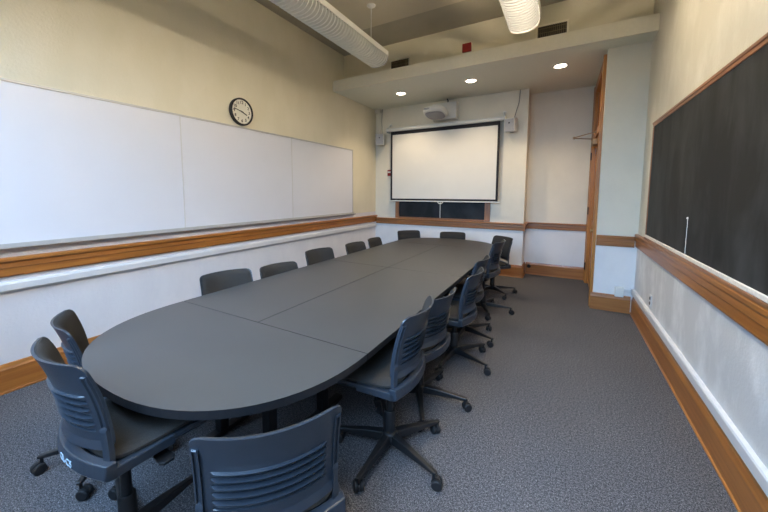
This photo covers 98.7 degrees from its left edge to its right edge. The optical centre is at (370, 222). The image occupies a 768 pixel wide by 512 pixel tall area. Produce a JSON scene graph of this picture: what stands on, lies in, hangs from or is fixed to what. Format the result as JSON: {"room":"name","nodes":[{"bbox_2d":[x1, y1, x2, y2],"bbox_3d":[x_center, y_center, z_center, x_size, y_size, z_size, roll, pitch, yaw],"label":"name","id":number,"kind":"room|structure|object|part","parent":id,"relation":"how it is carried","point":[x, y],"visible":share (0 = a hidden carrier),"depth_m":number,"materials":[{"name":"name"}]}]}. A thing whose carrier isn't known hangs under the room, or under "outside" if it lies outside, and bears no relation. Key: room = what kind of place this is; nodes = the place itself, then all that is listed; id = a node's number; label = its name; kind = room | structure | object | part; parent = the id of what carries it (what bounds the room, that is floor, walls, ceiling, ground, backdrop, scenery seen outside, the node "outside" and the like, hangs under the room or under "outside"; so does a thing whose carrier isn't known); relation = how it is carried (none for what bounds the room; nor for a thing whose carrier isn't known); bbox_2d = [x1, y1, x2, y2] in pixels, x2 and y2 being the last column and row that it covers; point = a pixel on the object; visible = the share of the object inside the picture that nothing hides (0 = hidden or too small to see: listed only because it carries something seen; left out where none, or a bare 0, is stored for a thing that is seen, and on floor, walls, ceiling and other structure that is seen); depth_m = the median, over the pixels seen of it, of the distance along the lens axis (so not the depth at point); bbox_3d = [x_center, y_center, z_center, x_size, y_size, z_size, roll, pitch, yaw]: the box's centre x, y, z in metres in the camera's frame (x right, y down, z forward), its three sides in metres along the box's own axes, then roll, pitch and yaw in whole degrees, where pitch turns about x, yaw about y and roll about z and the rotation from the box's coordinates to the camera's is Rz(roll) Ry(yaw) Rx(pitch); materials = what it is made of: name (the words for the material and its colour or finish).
{"room":"conference room","nodes":[
{"label":"conference room","id":0,"kind":"room"},
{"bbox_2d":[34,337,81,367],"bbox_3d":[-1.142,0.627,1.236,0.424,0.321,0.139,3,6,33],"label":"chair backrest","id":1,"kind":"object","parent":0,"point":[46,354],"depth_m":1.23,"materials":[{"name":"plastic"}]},
{"bbox_2d":[53,310,88,354],"bbox_3d":[-1.665,0.692,1.839,0.139,0.321,0.424,-4,7,-40],"label":"chair backrest","id":2,"kind":"object","parent":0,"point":[66,324],"depth_m":1.85,"materials":[{"name":"plastic"}]},
{"bbox_2d":[0,0,375,364],"bbox_3d":[-1.766,-0.899,4.368,0.150,4.105,8.278,3,6,30],"label":"wall","id":3,"kind":"structure","parent":0,"point":[192,58],"depth_m":3.55,"materials":[{"name":"paint"}]},
{"bbox_2d":[0,335,99,395],"bbox_3d":[-1.790,1.052,4.324,0.032,0.226,7.578,3,6,30],"label":"baseboard","id":4,"kind":"structure","parent":3,"relation":"attached to","point":[21,373],"depth_m":2.62,"materials":[{"name":"brown wood"}]},
{"bbox_2d":[0,77,355,249],"bbox_3d":[-1.641,-0.606,4.397,0.062,1.285,5.203,3,6,30],"label":"whiteboard","id":5,"kind":"object","parent":3,"relation":"attached to","point":[75,167],"visible":1,"depth_m":3.27,"materials":[{"name":"ceramic"}]},
{"bbox_3d":[-2.531,-0.487,2.919,0.014,1.229,1.719,3,6,30],"label":"board panel","id":6,"kind":"part","parent":5,"relation":"part of","materials":[{"name":"ceramic"}]},
{"bbox_3d":[-1.667,-0.621,4.389,0.023,1.255,5.165,3,6,30],"label":"board frame","id":7,"kind":"part","parent":5,"relation":"part of","materials":[{"name":"metal"}]},
{"bbox_2d":[0,212,355,249],"bbox_3d":[-1.642,0.013,4.453,0.062,0.042,5.203,3,6,30],"label":"marker tray","id":8,"kind":"object","parent":5,"relation":"on","point":[46,241],"depth_m":3.35,"materials":[{"name":"metal"}]},
{"bbox_3d":[-1.665,-0.619,4.400,0.014,1.229,1.712,3,6,30],"label":"board panel","id":9,"kind":"part","parent":5,"relation":"part of","materials":[{"name":"ceramic"}]},
{"bbox_3d":[-0.803,-0.750,5.873,0.014,1.229,1.698,3,6,30],"label":"board panel","id":10,"kind":"part","parent":5,"relation":"part of","materials":[{"name":"ceramic"}]},
{"bbox_2d":[0,223,375,293],"bbox_3d":[-1.794,0.345,4.251,0.034,0.084,7.558,3,6,30],"label":"trim","id":11,"kind":"structure","parent":3,"relation":"attached to","point":[20,284],"depth_m":3.34,"materials":[{"name":"white metal"}]},
{"bbox_2d":[0,215,377,277],"bbox_3d":[-1.781,0.192,4.242,0.050,0.149,7.578,3,6,30],"label":"trim","id":12,"kind":"structure","parent":3,"relation":"attached to","point":[33,263],"depth_m":3.34,"materials":[{"name":"brown wood"}]},
{"bbox_2d":[229,98,252,125],"bbox_3d":[-1.677,-1.431,4.268,0.054,0.344,0.344,3,6,30],"label":"wall clock","id":13,"kind":"object","parent":3,"relation":"attached to","point":[240,110],"visible":1,"depth_m":4.25,"materials":[{"name":"white plastic"}]},
{"bbox_2d":[333,13,659,91],"bbox_3d":[1.274,-2.349,4.817,4.517,0.182,0.020,3,6,30],"label":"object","id":14,"kind":"structure","parent":3,"relation":"attached to","point":[649,23],"depth_m":4.42,"materials":[{"name":"paint"}]},
{"bbox_2d":[0,274,737,511],"bbox_3d":[0.248,1.303,3.386,4.817,0.100,8.278,3,6,30],"label":"floor","id":15,"kind":"structure","parent":0,"point":[574,411],"depth_m":2.12,"materials":[{"name":"carpet"}]},
{"bbox_2d":[30,309,173,500],"bbox_3d":[-1.528,0.945,1.987,0.681,0.856,0.660,2,6,21],"label":"office chair","id":16,"kind":"object","parent":15,"relation":"on","point":[66,324],"visible":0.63,"depth_m":1.80,"materials":[{"name":"plastic"}]},
{"bbox_2d":[30,337,206,511],"bbox_3d":[-1.066,0.937,1.424,0.702,0.975,0.691,3,6,33],"label":"office chair","id":17,"kind":"object","parent":15,"relation":"on","point":[100,439],"visible":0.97,"depth_m":1.22,"materials":[{"name":"plastic"}]},
{"bbox_2d":[89,398,194,458],"bbox_3d":[-1.005,0.846,1.463,0.468,0.064,0.422,3,6,33],"label":"seat cushion","id":18,"kind":"object","parent":17,"relation":"on","point":[138,435],"depth_m":1.32,"materials":[{"name":"fabric"}]},
{"bbox_3d":[-0.879,0.939,1.356,0.198,0.015,0.060,3,6,33],"label":"height lever","id":19,"kind":"part","parent":17,"relation":"part of","materials":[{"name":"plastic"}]},
{"bbox_2d":[200,268,252,295],"bbox_3d":[-1.128,0.871,2.844,0.705,0.852,0.662,5,7,44],"label":"office chair","id":20,"kind":"object","parent":15,"relation":"on","point":[220,280],"visible":0.31,"depth_m":2.91,"materials":[{"name":"plastic"}]},
{"bbox_2d":[189,405,345,511],"bbox_3d":[-0.367,1.013,1.184,0.686,0.868,0.676,-2,5,-21],"label":"office chair","id":21,"kind":"object","parent":15,"relation":"on","point":[294,468],"visible":1,"depth_m":0.99,"materials":[{"name":"plastic"}]},
{"bbox_2d":[302,490,331,511],"bbox_3d":[-0.393,0.971,1.272,0.468,0.064,0.422,-2,5,-21],"label":"seat cushion","id":22,"kind":"object","parent":21,"relation":"on","point":[326,500],"depth_m":1.13,"materials":[{"name":"fabric"}]},
{"bbox_2d":[260,261,297,278],"bbox_3d":[-0.845,0.849,3.320,0.698,0.812,0.678,4,7,40],"label":"office chair","id":23,"kind":"object","parent":15,"relation":"on","point":[269,270],"visible":0.23,"depth_m":3.42,"materials":[{"name":"plastic"}]},
{"bbox_2d":[82,238,492,436],"bbox_3d":[0.185,0.856,3.628,1.604,0.738,5.169,3,6,30],"label":"conference table","id":24,"kind":"object","parent":15,"relation":"on","point":[265,345],"visible":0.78,"depth_m":1.89,"materials":[{"name":"laminate"}]},
{"bbox_2d":[305,247,334,265],"bbox_3d":[-0.487,0.765,3.923,0.695,0.871,0.675,4,6,37],"label":"office chair","id":25,"kind":"object","parent":15,"relation":"on","point":[313,256],"visible":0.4,"depth_m":3.98,"materials":[{"name":"plastic"}]},
{"bbox_2d":[345,241,365,253],"bbox_3d":[-0.049,0.720,4.586,0.688,0.844,0.701,3,6,33],"label":"office chair","id":26,"kind":"object","parent":15,"relation":"on","point":[352,247],"visible":0.25,"depth_m":4.69,"materials":[{"name":"plastic"}]},
{"bbox_2d":[368,237,382,247],"bbox_3d":[0.200,0.674,5.111,0.692,0.843,0.677,2,6,25],"label":"office chair","id":27,"kind":"object","parent":15,"relation":"on","point":[375,241],"visible":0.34,"depth_m":5.18,"materials":[{"name":"plastic"}]},
{"bbox_2d":[337,295,442,492],"bbox_3d":[0.106,0.916,1.926,0.698,0.929,0.662,3,6,26],"label":"office chair","id":28,"kind":"object","parent":15,"relation":"on","point":[390,374],"visible":0.98,"depth_m":1.80,"materials":[{"name":"grey plastic"}]},
{"bbox_2d":[344,343,408,387],"bbox_3d":[0.036,0.847,1.983,0.422,0.064,0.468,3,6,26],"label":"seat cushion","id":29,"kind":"object","parent":28,"relation":"on","point":[375,372],"depth_m":1.81,"materials":[{"name":"fabric"}]},
{"bbox_2d":[397,230,420,239],"bbox_3d":[0.775,0.588,6.110,0.702,0.838,0.689,-1,5,-13],"label":"office chair","id":30,"kind":"object","parent":15,"relation":"on","point":[402,234],"visible":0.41,"depth_m":6.26,"materials":[{"name":"plastic"}]},
{"bbox_2d":[373,287,471,431],"bbox_3d":[0.391,0.907,2.458,0.706,0.853,0.674,4,6,37],"label":"office chair","id":31,"kind":"object","parent":15,"relation":"on","point":[437,339],"visible":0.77,"depth_m":2.32,"materials":[{"name":"plastic"}]},
{"bbox_2d":[389,336,439,351],"bbox_3d":[0.293,0.877,2.493,0.422,0.064,0.468,4,6,37],"label":"seat cushion","id":32,"kind":"object","parent":31,"relation":"on","point":[392,341],"depth_m":2.34,"materials":[{"name":"fabric"}]},
{"bbox_2d":[440,232,468,277],"bbox_3d":[1.460,0.612,5.798,0.687,0.846,0.703,2,5,16],"label":"office chair","id":33,"kind":"object","parent":15,"relation":"on","point":[451,235],"visible":0.28,"depth_m":5.95,"materials":[{"name":"plastic"}]},
{"bbox_2d":[435,267,490,375],"bbox_3d":[0.770,0.854,3.027,0.699,0.859,0.661,3,6,30],"label":"office chair","id":34,"kind":"object","parent":15,"relation":"on","point":[463,312],"visible":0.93,"depth_m":2.89,"materials":[{"name":"plastic"}]},
{"bbox_2d":[449,300,469,319],"bbox_3d":[0.704,0.818,3.095,0.422,0.064,0.468,3,6,30],"label":"seat cushion","id":35,"kind":"object","parent":34,"relation":"on","point":[454,314],"depth_m":2.93,"materials":[{"name":"fabric"}]},
{"bbox_2d":[441,255,493,347],"bbox_3d":[0.995,0.798,3.537,0.678,0.880,0.663,3,6,31],"label":"office chair","id":36,"kind":"object","parent":15,"relation":"on","point":[470,327],"visible":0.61,"depth_m":3.43,"materials":[{"name":"plastic"}]},
{"bbox_2d":[444,284,478,298],"bbox_3d":[0.937,0.752,3.593,0.422,0.064,0.468,3,6,31],"label":"seat cushion","id":37,"kind":"object","parent":36,"relation":"on","point":[459,287],"depth_m":3.50,"materials":[{"name":"fabric"}]},
{"bbox_2d":[468,239,514,320],"bbox_3d":[1.462,0.694,4.337,0.682,0.945,0.658,-3,6,-27],"label":"office chair","id":38,"kind":"object","parent":15,"relation":"on","point":[492,268],"visible":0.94,"depth_m":4.14,"materials":[{"name":"plastic"}]},
{"bbox_2d":[485,235,516,299],"bbox_3d":[1.902,0.664,5.074,0.702,0.873,0.672,-1,5,-15],"label":"office chair","id":39,"kind":"object","parent":15,"relation":"on","point":[506,248],"visible":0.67,"depth_m":5.05,"materials":[{"name":"plastic"}]},
{"bbox_2d":[255,0,565,55],"bbox_3d":[0.254,-2.904,3.008,4.817,0.162,8.278,3,6,30],"label":"ceiling","id":40,"kind":"structure","parent":0,"point":[466,12],"depth_m":4.76,"materials":[{"name":"paint"}]},
{"bbox_2d":[269,0,387,67],"bbox_3d":[-1.194,-2.399,2.478,0.346,0.752,5.146,3,6,30],"label":"pendant luminaire","id":41,"kind":"object","parent":40,"relation":"hanging from","point":[319,15],"visible":1,"depth_m":3.73,"materials":[{"name":"plastic"}]},
{"bbox_3d":[0.002,-2.682,4.513,0.013,0.515,0.013,1,5,8],"label":"suspension rod","id":42,"kind":"part","parent":41,"relation":"part of","materials":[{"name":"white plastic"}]},
{"bbox_2d":[499,0,540,33],"bbox_3d":[0.436,-2.308,1.486,0.346,0.752,5.066,3,6,30],"label":"pendant luminaire","id":43,"kind":"object","parent":40,"relation":"hanging from","point":[521,16],"visible":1,"depth_m":3.38,"materials":[{"name":"plastic"}]},
{"bbox_2d":[376,89,530,265],"bbox_3d":[1.574,-0.754,6.917,3.078,3.370,0.550,3,6,30],"label":"wall","id":44,"kind":"structure","parent":0,"point":[514,147],"depth_m":6.17,"materials":[{"name":"white paint"}]},
{"bbox_2d":[375,109,380,133],"bbox_3d":[0.157,-2.217,7.255,0.135,0.519,0.069,3,6,30],"label":"cable conduit","id":45,"kind":"object","parent":44,"relation":"attached to","point":[377,111],"visible":0.96,"depth_m":7.26,"materials":[{"name":"white paint"}]},
{"bbox_2d":[375,134,384,145],"bbox_3d":[0.204,-1.797,7.159,0.180,0.250,0.252,1,5,12],"label":"wall speaker","id":46,"kind":"object","parent":44,"relation":"attached to","point":[380,138],"visible":1,"depth_m":7.06,"materials":[{"name":"white plastic"}]},
{"bbox_2d":[376,134,382,144],"bbox_3d":[0.181,-1.777,7.054,0.156,0.208,0.035,1,5,12],"label":"grille","id":47,"kind":"object","parent":46,"relation":"attached to","point":[379,137],"depth_m":7.05,"materials":[{"name":"grey plastic"}]},
{"bbox_2d":[423,101,458,121],"bbox_3d":[1.313,-2.135,6.250,0.525,0.331,0.648,3,6,30],"label":"projector","id":48,"kind":"object","parent":44,"relation":"attached to","point":[446,111],"visible":1,"depth_m":6.26,"materials":[{"name":"white plastic"}]},
{"bbox_2d":[395,201,490,221],"bbox_3d":[1.392,-0.706,6.679,1.983,1.304,0.049,3,6,30],"label":"blackboard","id":49,"kind":"object","parent":44,"relation":"attached to","point":[459,211],"visible":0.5,"depth_m":6.67,"materials":[{"name":"stone"}]},
{"bbox_2d":[398,217,483,221],"bbox_3d":[1.384,-0.071,6.739,1.796,0.029,0.049,3,6,30],"label":"chalk tray","id":50,"kind":"object","parent":49,"relation":"on","point":[435,218],"depth_m":6.59,"materials":[{"name":"brown wood"}]},
{"bbox_2d":[386,111,506,203],"bbox_3d":[1.390,-1.081,6.580,2.376,1.982,0.174,3,6,30],"label":"projection screen","id":51,"kind":"object","parent":44,"relation":"attached to","point":[456,161],"visible":0.94,"depth_m":6.46,"materials":[{"name":"fabric"}]},
{"bbox_2d":[376,217,522,230],"bbox_3d":[1.435,0.017,6.718,3.048,0.134,0.050,3,6,30],"label":"trim","id":52,"kind":"structure","parent":44,"relation":"attached to","point":[407,221],"depth_m":6.58,"materials":[{"name":"brown wood"}]},
{"bbox_2d":[499,264,521,277],"bbox_3d":[1.438,0.835,6.800,3.048,0.226,0.032,3,6,30],"label":"baseboard","id":53,"kind":"structure","parent":44,"relation":"attached to","point":[515,270],"depth_m":6.10,"materials":[{"name":"brown wood"}]},
{"bbox_2d":[504,117,516,132],"bbox_3d":[2.489,-1.720,5.830,0.180,0.250,0.253,5,7,44],"label":"wall speaker","id":54,"kind":"object","parent":44,"relation":"attached to","point":[510,124],"visible":1,"depth_m":5.74,"materials":[{"name":"white plastic"}]},
{"bbox_2d":[505,118,513,131],"bbox_3d":[2.413,-1.702,5.753,0.156,0.208,0.035,5,7,44],"label":"grille","id":55,"kind":"object","parent":54,"relation":"attached to","point":[509,122],"depth_m":5.75,"materials":[{"name":"grey plastic"}]},
{"bbox_2d":[521,262,524,277],"bbox_3d":[2.869,0.890,6.200,0.032,0.226,0.432,3,6,30],"label":"baseboard","id":56,"kind":"structure","parent":44,"relation":"attached to","point":[523,264],"depth_m":6.09,"materials":[{"name":"brown wood"}]},
{"bbox_2d":[523,222,527,230],"bbox_3d":[2.874,0.073,6.114,0.050,0.134,0.450,3,6,30],"label":"trim","id":57,"kind":"structure","parent":44,"relation":"attached to","point":[525,223],"depth_m":5.95,"materials":[{"name":"brown wood"}]},
{"bbox_2d":[335,31,657,109],"bbox_3d":[1.808,-2.429,5.730,4.517,0.180,2.101,3,6,30],"label":"ceiling","id":58,"kind":"structure","parent":0,"point":[534,72],"depth_m":5.30,"materials":[{"name":"paint"}]},
{"bbox_2d":[395,92,406,95],"bbox_3d":[0.550,-2.361,6.045,0.210,0.013,0.210,3,6,30],"label":"recessed light","id":59,"kind":"object","parent":58,"relation":"in","point":[396,93],"visible":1,"depth_m":6.04,"materials":[{"name":"white glass"}]},
{"bbox_2d":[464,78,477,82],"bbox_3d":[1.624,-2.298,5.353,0.210,0.013,0.210,3,6,30],"label":"recessed light","id":60,"kind":"object","parent":58,"relation":"in","point":[471,80],"visible":1,"depth_m":5.33,"materials":[{"name":"white"}]},
{"bbox_2d":[552,63,568,68],"bbox_3d":[2.714,-2.240,4.720,0.210,0.013,0.210,3,6,30],"label":"recessed light","id":61,"kind":"object","parent":58,"relation":"in","point":[559,65],"visible":1,"depth_m":4.70,"materials":[{"name":"white glass"}]},
{"bbox_2d":[344,0,654,78],"bbox_3d":[1.477,-2.746,5.131,4.517,0.553,0.120,3,6,30],"label":"wall","id":62,"kind":"structure","parent":0,"point":[581,14],"depth_m":4.86,"materials":[{"name":"paint"}]},
{"bbox_2d":[390,56,409,68],"bbox_3d":[0.492,-2.698,5.630,0.380,0.200,0.019,3,6,30],"label":"air vent","id":63,"kind":"object","parent":62,"relation":"in","point":[405,61],"visible":0.58,"depth_m":5.62,"materials":[{"name":"metal"}]},
{"bbox_2d":[462,42,471,52],"bbox_3d":[1.469,-2.677,5.047,0.136,0.125,0.042,3,6,30],"label":"fire alarm horn","id":64,"kind":"object","parent":62,"relation":"attached to","point":[467,47],"visible":1,"depth_m":5.03,"materials":[{"name":"red plastic"}]},
{"bbox_2d":[463,45,469,50],"bbox_3d":[1.459,-2.666,5.031,0.100,0.065,0.002,3,6,30],"label":"grille","id":65,"kind":"object","parent":64,"relation":"attached to","point":[465,47],"depth_m":5.03,"materials":[{"name":"red plastic"}]},
{"bbox_2d":[536,19,568,38],"bbox_3d":[2.464,-2.604,4.485,0.398,0.222,0.019,3,6,30],"label":"air vent","id":66,"kind":"object","parent":62,"relation":"in","point":[562,26],"visible":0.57,"depth_m":4.48,"materials":[{"name":"metal"}]},
{"bbox_2d":[524,86,595,266],"bbox_3d":[3.525,-0.670,6.015,1.206,3.370,0.150,3,6,30],"label":"wall","id":67,"kind":"structure","parent":0,"point":[558,163],"depth_m":5.98,"materials":[{"name":"white paint"}]},
{"bbox_2d":[525,262,583,279],"bbox_3d":[3.391,0.898,6.128,0.946,0.226,0.032,3,6,30],"label":"baseboard","id":68,"kind":"structure","parent":67,"relation":"attached to","point":[561,271],"depth_m":6.11,"materials":[{"name":"brown wood"}]},
{"bbox_2d":[527,222,585,230],"bbox_3d":[3.387,0.077,6.046,0.946,0.124,0.050,3,6,30],"label":"trim","id":69,"kind":"structure","parent":67,"relation":"attached to","point":[531,225],"depth_m":6.03,"materials":[{"name":"brown wood"}]},
{"bbox_2d":[593,41,651,309],"bbox_3d":[3.216,-0.513,4.261,0.433,3.370,0.120,3,6,30],"label":"wall pier","id":70,"kind":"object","parent":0,"point":[628,66],"visible":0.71,"depth_m":4.19,"materials":[{"name":"white paint"}]},
{"bbox_2d":[589,292,630,313],"bbox_3d":[3.151,1.058,4.354,0.433,0.222,0.028,3,6,30],"label":"baseboard","id":71,"kind":"object","parent":70,"relation":"attached to","point":[601,301],"visible":1,"depth_m":4.35,"materials":[{"name":"brown wood"}]},
{"bbox_2d":[596,235,634,247],"bbox_3d":[3.164,0.243,4.272,0.403,0.138,0.030,3,6,30],"label":"trim","id":72,"kind":"structure","parent":70,"relation":"attached to","point":[603,240],"depth_m":4.26,"materials":[{"name":"brown wood"}]},
{"bbox_2d":[614,286,630,296],"bbox_3d":[3.260,0.902,4.265,0.169,0.130,0.044,3,6,30],"label":"junction box","id":73,"kind":"object","parent":70,"relation":"attached to","point":[619,291],"visible":1,"depth_m":4.26,"materials":[{"name":"white plastic"}]},
{"bbox_2d":[634,0,767,468],"bbox_3d":[2.267,-0.683,2.028,0.150,4.105,8.278,3,6,30],"label":"wall","id":74,"kind":"structure","parent":0,"point":[694,40],"depth_m":2.28,"materials":[{"name":"paint"}]},
{"bbox_2d":[649,294,651,306],"bbox_3d":[2.907,0.816,3.432,0.012,0.120,0.074,3,6,30],"label":"wall outlet","id":75,"kind":"object","parent":74,"relation":"attached to","point":[650,296],"visible":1,"depth_m":3.42,"materials":[{"name":"white plastic"}]},
{"bbox_2d":[630,297,767,511],"bbox_3d":[1.769,1.310,1.531,0.028,0.222,6.316,3,6,30],"label":"baseboard","id":76,"kind":"structure","parent":74,"relation":"attached to","point":[743,489],"depth_m":1.99,"materials":[{"name":"brown wood"}]},
{"bbox_2d":[631,288,767,496],"bbox_3d":[1.767,1.124,1.513,0.030,0.072,6.311,3,6,30],"label":"trim","id":77,"kind":"structure","parent":74,"relation":"attached to","point":[752,461],"depth_m":1.89,"materials":[{"name":"white metal"}]},
{"bbox_2d":[635,234,767,345],"bbox_3d":[1.767,0.471,1.457,0.034,0.163,6.316,3,6,30],"label":"trim","id":78,"kind":"structure","parent":74,"relation":"attached to","point":[748,314],"depth_m":1.95,"materials":[{"name":"brown wood"}]},
{"bbox_2d":[644,32,767,308],"bbox_3d":[2.188,-0.316,2.111,0.033,1.283,3.645,3,6,30],"label":"blackboard","id":79,"kind":"object","parent":74,"relation":"attached to","point":[707,201],"visible":1,"depth_m":2.00,"materials":[{"name":"stone"}]},
{"bbox_2d":[644,237,767,308],"bbox_3d":[2.187,0.312,2.167,0.033,0.022,3.565,3,6,30],"label":"chalk tray","id":80,"kind":"object","parent":79,"relation":"on","point":[743,291],"depth_m":1.95,"materials":[{"name":"brown wood"}]},
{"bbox_3d":[2.192,-0.932,2.054,0.025,0.046,3.645,3,6,30],"label":"frame rail","id":81,"kind":"part","parent":79,"relation":"part of","materials":[{"name":"brown wood"}]},
{"bbox_3d":[3.499,-0.584,5.055,0.120,3.370,1.542,3,6,30],"label":"wall","id":82,"kind":"structure","parent":0,"visible":0},
{"bbox_2d":[573,131,598,286],"bbox_3d":[3.328,-0.146,5.154,0.396,2.458,1.185,3,6,30],"label":"door","id":83,"kind":"structure","parent":82,"relation":"in","point":[594,143],"depth_m":5.42,"materials":[{"name":"brown wood"}]},
{"bbox_3d":[3.333,-1.346,5.147,0.301,0.066,0.433,3,6,30],"label":"closer arm","id":84,"kind":"part","parent":83,"relation":"part of","materials":[{"name":"metal"}]},
{"bbox_2d":[583,54,606,305],"bbox_3d":[3.451,-0.562,5.030,0.136,3.330,1.560,3,6,30],"label":"trim","id":85,"kind":"structure","parent":82,"relation":"attached to","point":[601,82],"depth_m":4.85,"materials":[{"name":"brown wood"}]},
{"bbox_2d":[597,91,600,127],"bbox_3d":[3.464,-1.767,4.916,0.050,0.630,1.160,3,6,30],"label":"trim","id":86,"kind":"structure","parent":82,"relation":"attached to","point":[599,100],"depth_m":5.34,"materials":[{"name":"brown wood"}]}
]}

